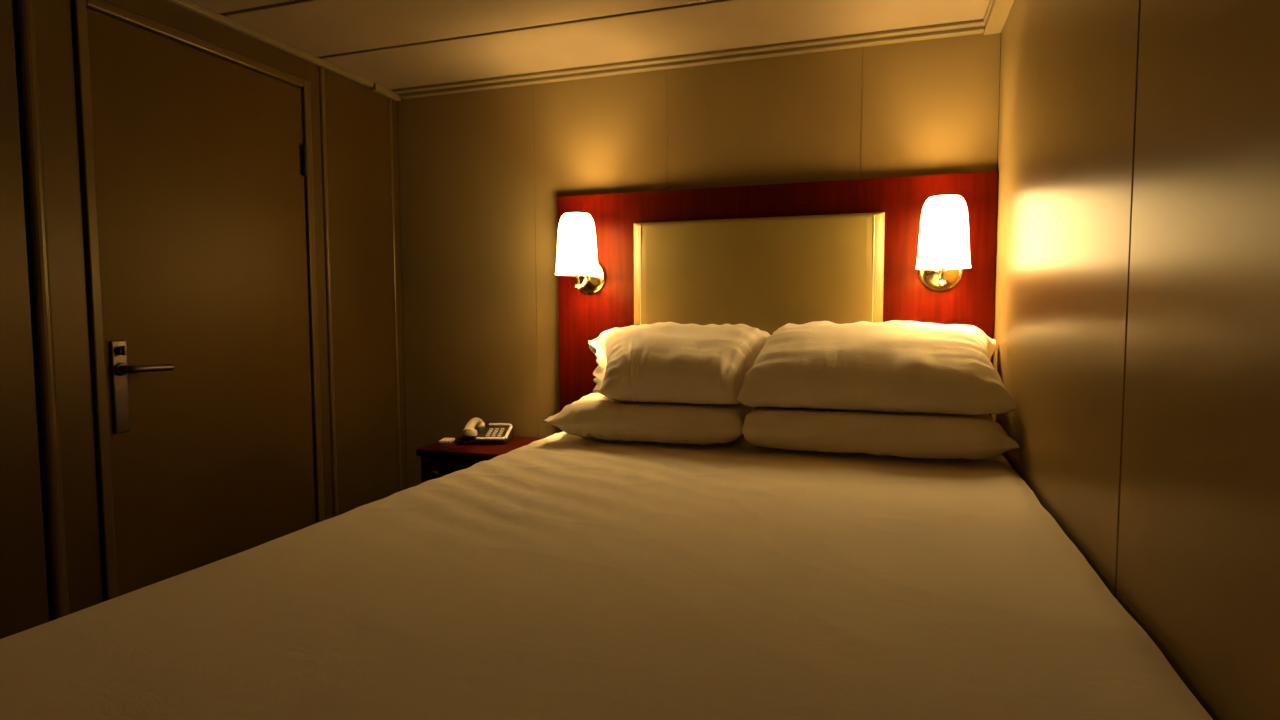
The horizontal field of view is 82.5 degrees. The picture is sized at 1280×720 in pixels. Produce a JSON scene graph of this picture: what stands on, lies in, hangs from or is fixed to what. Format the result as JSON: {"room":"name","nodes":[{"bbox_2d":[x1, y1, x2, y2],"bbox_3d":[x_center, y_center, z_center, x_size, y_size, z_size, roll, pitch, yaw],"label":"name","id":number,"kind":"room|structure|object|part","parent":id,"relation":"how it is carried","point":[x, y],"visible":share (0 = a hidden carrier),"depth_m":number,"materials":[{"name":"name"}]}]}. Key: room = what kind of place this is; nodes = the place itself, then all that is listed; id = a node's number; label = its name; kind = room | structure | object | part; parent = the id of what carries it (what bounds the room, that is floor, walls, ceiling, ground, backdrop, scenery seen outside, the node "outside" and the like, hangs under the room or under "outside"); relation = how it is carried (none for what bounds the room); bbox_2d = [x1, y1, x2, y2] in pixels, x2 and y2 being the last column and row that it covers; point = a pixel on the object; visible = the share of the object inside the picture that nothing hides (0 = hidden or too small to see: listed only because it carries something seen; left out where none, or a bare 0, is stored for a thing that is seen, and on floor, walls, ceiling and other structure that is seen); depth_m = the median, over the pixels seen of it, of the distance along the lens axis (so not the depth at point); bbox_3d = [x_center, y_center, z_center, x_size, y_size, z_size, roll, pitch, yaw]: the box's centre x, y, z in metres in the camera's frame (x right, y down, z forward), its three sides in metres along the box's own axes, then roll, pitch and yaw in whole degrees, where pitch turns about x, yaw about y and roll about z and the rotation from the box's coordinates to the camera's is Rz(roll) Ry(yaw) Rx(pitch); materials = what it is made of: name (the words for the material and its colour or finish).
{"room":"ship cabin","nodes":[
{"label":"ship cabin","id":0,"kind":"room"},
{"bbox_2d":[0,0,406,638],"bbox_3d":[-1.597,-0.021,1.552,0.100,2.064,3.350,1,4,19],"label":"wall","id":1,"kind":"structure","parent":0,"point":[357,116],"depth_m":1.88,"materials":[{"name":"brown laminate"}]},
{"bbox_2d":[16,0,69,619],"bbox_3d":[-1.457,-0.012,1.794,0.014,2.012,0.036,1,4,19],"label":"trim","id":2,"kind":"structure","parent":1,"relation":"attached to","point":[26,25],"depth_m":1.78,"materials":[{"name":"brown paint"}]},
{"bbox_2d":[12,0,102,621],"bbox_3d":[-1.476,-0.016,1.841,0.041,2.014,0.140,1,4,19],"label":"trim","id":3,"kind":"structure","parent":1,"relation":"attached to","point":[12,0],"depth_m":1.78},
{"bbox_2d":[70,0,324,601],"bbox_3d":[-1.319,-0.001,2.283,0.060,1.923,0.792,1,4,19],"label":"trim","id":4,"kind":"structure","parent":1,"relation":"attached to","point":[78,7],"depth_m":1.93,"materials":[{"name":"brown paint"}]},
{"bbox_2d":[87,8,315,595],"bbox_3d":[-1.291,0.010,2.276,0.106,1.881,0.736,1,4,19],"label":"door","id":5,"kind":"structure","parent":1,"relation":"in","point":[201,158],"depth_m":2.19,"materials":[{"name":"laminate"}]},
{"bbox_3d":[-1.402,0.072,1.968,0.009,0.250,0.042,1,4,19],"label":"handle plate","id":6,"kind":"part","parent":5,"relation":"part of","materials":[{"name":"metal"}]},
{"bbox_3d":[-1.357,0.022,2.001,0.056,0.036,0.133,1,4,19],"label":"lever handle","id":7,"kind":"part","parent":5,"relation":"part of","materials":[{"name":"metal"}]},
{"bbox_2d":[167,0,400,100],"bbox_3d":[-1.542,-0.986,1.464,0.024,0.028,3.344,1,4,19],"label":"trim","id":8,"kind":"structure","parent":1,"relation":"attached to","point":[186,4],"depth_m":2.44,"materials":[{"name":"beige paint"}]},
{"bbox_2d":[319,66,337,516],"bbox_3d":[-1.149,-0.075,2.707,0.012,2.012,0.022,1,4,19],"label":"trim","id":9,"kind":"structure","parent":1,"relation":"attached to","point":[321,69],"depth_m":2.69,"materials":[{"name":"brown paint"}]},
{"bbox_2d":[388,98,401,491],"bbox_3d":[-1.026,-0.100,3.072,0.010,2.012,0.016,1,4,19],"label":"trim","id":10,"kind":"structure","parent":1,"relation":"attached to","point":[389,99],"depth_m":3.06,"materials":[{"name":"brown paint"}]},
{"bbox_2d":[189,0,989,90],"bbox_3d":[-0.470,-1.029,1.100,2.487,0.100,3.550,1,4,19],"label":"ceiling","id":11,"kind":"structure","parent":0,"point":[390,44],"depth_m":2.33,"materials":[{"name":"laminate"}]},
{"bbox_2d":[397,32,1000,488],"bbox_3d":[0.086,-0.112,2.800,2.287,2.064,0.100,1,4,19],"label":"wall","id":12,"kind":"structure","parent":0,"point":[483,173],"depth_m":2.82,"materials":[{"name":"laminate"}]},
{"bbox_2d":[394,19,985,98],"bbox_3d":[0.048,-1.075,2.657,2.200,0.022,0.070,1,4,19],"label":"trim","id":13,"kind":"structure","parent":12,"relation":"attached to","point":[971,27],"depth_m":2.58,"materials":[{"name":"beige paint"}]},
{"bbox_2d":[557,171,997,431],"bbox_3d":[0.411,0.159,2.606,1.531,1.547,0.093,1,4,19],"label":"headboard","id":14,"kind":"object","parent":12,"relation":"attached to","point":[768,257],"visible":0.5,"depth_m":2.52,"materials":[{"name":"red wood"}]},
{"bbox_2d":[555,212,605,293],"bbox_3d":[-0.223,-0.387,2.675,0.160,0.287,0.198,1,4,19],"label":"wall lamp","id":15,"kind":"object","parent":14,"relation":"attached to","point":[576,243],"visible":1,"depth_m":2.60,"materials":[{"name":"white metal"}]},
{"bbox_3d":[-0.230,-0.421,2.655,0.160,0.218,0.160,1,4,19],"label":"lamp shade","id":16,"kind":"part","parent":15,"relation":"part of","materials":[{"name":"beige"}]},
{"bbox_3d":[-0.214,-0.311,2.708,0.026,0.104,0.110,1,4,19],"label":"arm","id":17,"kind":"part","parent":15,"relation":"part of","materials":[{"name":"gold metal"}]},
{"bbox_3d":[0.391,-0.091,2.569,0.879,0.812,0.044,1,4,19],"label":"padded panel","id":18,"kind":"part","parent":14,"relation":"part of","materials":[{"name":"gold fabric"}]},
{"bbox_2d":[916,195,970,290],"bbox_3d":[0.948,-0.361,2.280,0.160,0.287,0.198,1,4,19],"label":"wall lamp","id":19,"kind":"object","parent":14,"relation":"attached to","point":[943,255],"visible":1,"depth_m":2.21,"materials":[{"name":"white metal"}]},
{"bbox_3d":[0.957,-0.284,2.313,0.026,0.104,0.110,1,4,19],"label":"arm","id":20,"kind":"part","parent":19,"relation":"part of","materials":[{"name":"gold metal"}]},
{"bbox_2d":[991,0,1279,719],"bbox_3d":[0.664,0.022,0.788,0.100,2.064,3.350,1,4,19],"label":"wall","id":21,"kind":"structure","parent":0,"point":[1136,330],"depth_m":0.93,"materials":[{"name":"laminate"}]},
{"bbox_2d":[983,0,1013,34],"bbox_3d":[0.585,-0.945,0.748,0.060,0.028,3.350,1,4,19],"label":"trim","id":22,"kind":"structure","parent":21,"relation":"attached to","point":[997,12],"depth_m":2.19,"materials":[{"name":"beige paint"}]},
{"bbox_3d":[-0.462,1.080,1.243,2.487,0.100,3.550,1,4,19],"label":"floor","id":23,"kind":"structure","parent":0,"visible":0},
{"bbox_2d":[416,436,543,482],"bbox_3d":[-0.571,0.623,2.808,0.430,0.602,0.394,1,4,19],"label":"nightstand","id":24,"kind":"object","parent":23,"relation":"on","point":[438,460],"visible":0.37,"depth_m":2.68,"materials":[{"name":"red wood"}]},
{"bbox_3d":[-0.743,0.417,2.660,0.032,0.032,0.031,1,4,19],"label":"knob","id":25,"kind":"part","parent":24,"relation":"part of","materials":[{"name":"metal"}]},
{"bbox_2d":[439,438,454,442],"bbox_3d":[-0.753,0.314,2.844,0.044,0.010,0.070,0,4,2],"label":"notepad","id":26,"kind":"object","parent":24,"relation":"on","point":[444,440],"visible":1,"depth_m":2.82,"materials":[{"name":"white paper"}]},
{"bbox_3d":[-0.622,0.489,2.650,0.366,0.250,0.018,1,4,19],"label":"drawer","id":27,"kind":"part","parent":24,"relation":"part of","materials":[{"name":"red wood"}]},
{"bbox_2d":[455,417,513,444],"bbox_3d":[-0.610,0.273,2.857,0.212,0.089,0.187,0,4,1],"label":"telephone","id":28,"kind":"object","parent":24,"relation":"on","point":[475,431],"visible":1,"depth_m":2.81,"materials":[{"name":"plastic"}]},
{"bbox_3d":[-0.687,0.312,2.842,0.058,0.012,0.150,0,4,1],"label":"coiled cord","id":29,"kind":"part","parent":28,"relation":"part of","materials":[{"name":"plastic"}]},
{"bbox_3d":[0.112,0.675,1.462,1.315,0.675,2.345,1,4,19],"label":"double bed","id":30,"kind":"object","parent":23,"relation":"on","visible":0},
{"bbox_2d":[0,431,1212,719],"bbox_3d":[0.071,0.511,1.442,1.401,0.421,2.369,1,4,19],"label":"sheet","id":31,"kind":"object","parent":30,"relation":"on","point":[562,575],"visible":0.85,"depth_m":0.98,"materials":[{"name":"white fabric"}]},
{"bbox_2d":[543,393,754,444],"bbox_3d":[0.032,0.182,2.397,0.717,0.117,0.521,1,4,19],"label":"pillow","id":32,"kind":"object","parent":31,"relation":"on","point":[596,415],"visible":0.73,"depth_m":2.18,"materials":[{"name":"white fabric"}]},
{"bbox_2d":[588,322,769,404],"bbox_3d":[0.083,-0.002,2.398,0.717,0.244,0.463,1,4,19],"label":"pillow","id":33,"kind":"object","parent":32,"relation":"on","point":[664,362],"visible":0.93,"depth_m":2.23,"materials":[{"name":"white fabric"}]},
{"bbox_2d":[742,407,1018,459],"bbox_3d":[0.697,0.195,2.172,0.711,0.116,0.508,1,4,19],"label":"pillow","id":34,"kind":"object","parent":31,"relation":"on","point":[901,434],"visible":0.8,"depth_m":1.96,"materials":[{"name":"white fabric"}]},
{"bbox_2d":[736,320,1016,414],"bbox_3d":[0.690,0.008,2.182,0.727,0.250,0.444,1,4,19],"label":"pillow","id":35,"kind":"object","parent":34,"relation":"on","point":[889,366],"visible":1,"depth_m":2.04,"materials":[{"name":"white fabric"}]}
]}

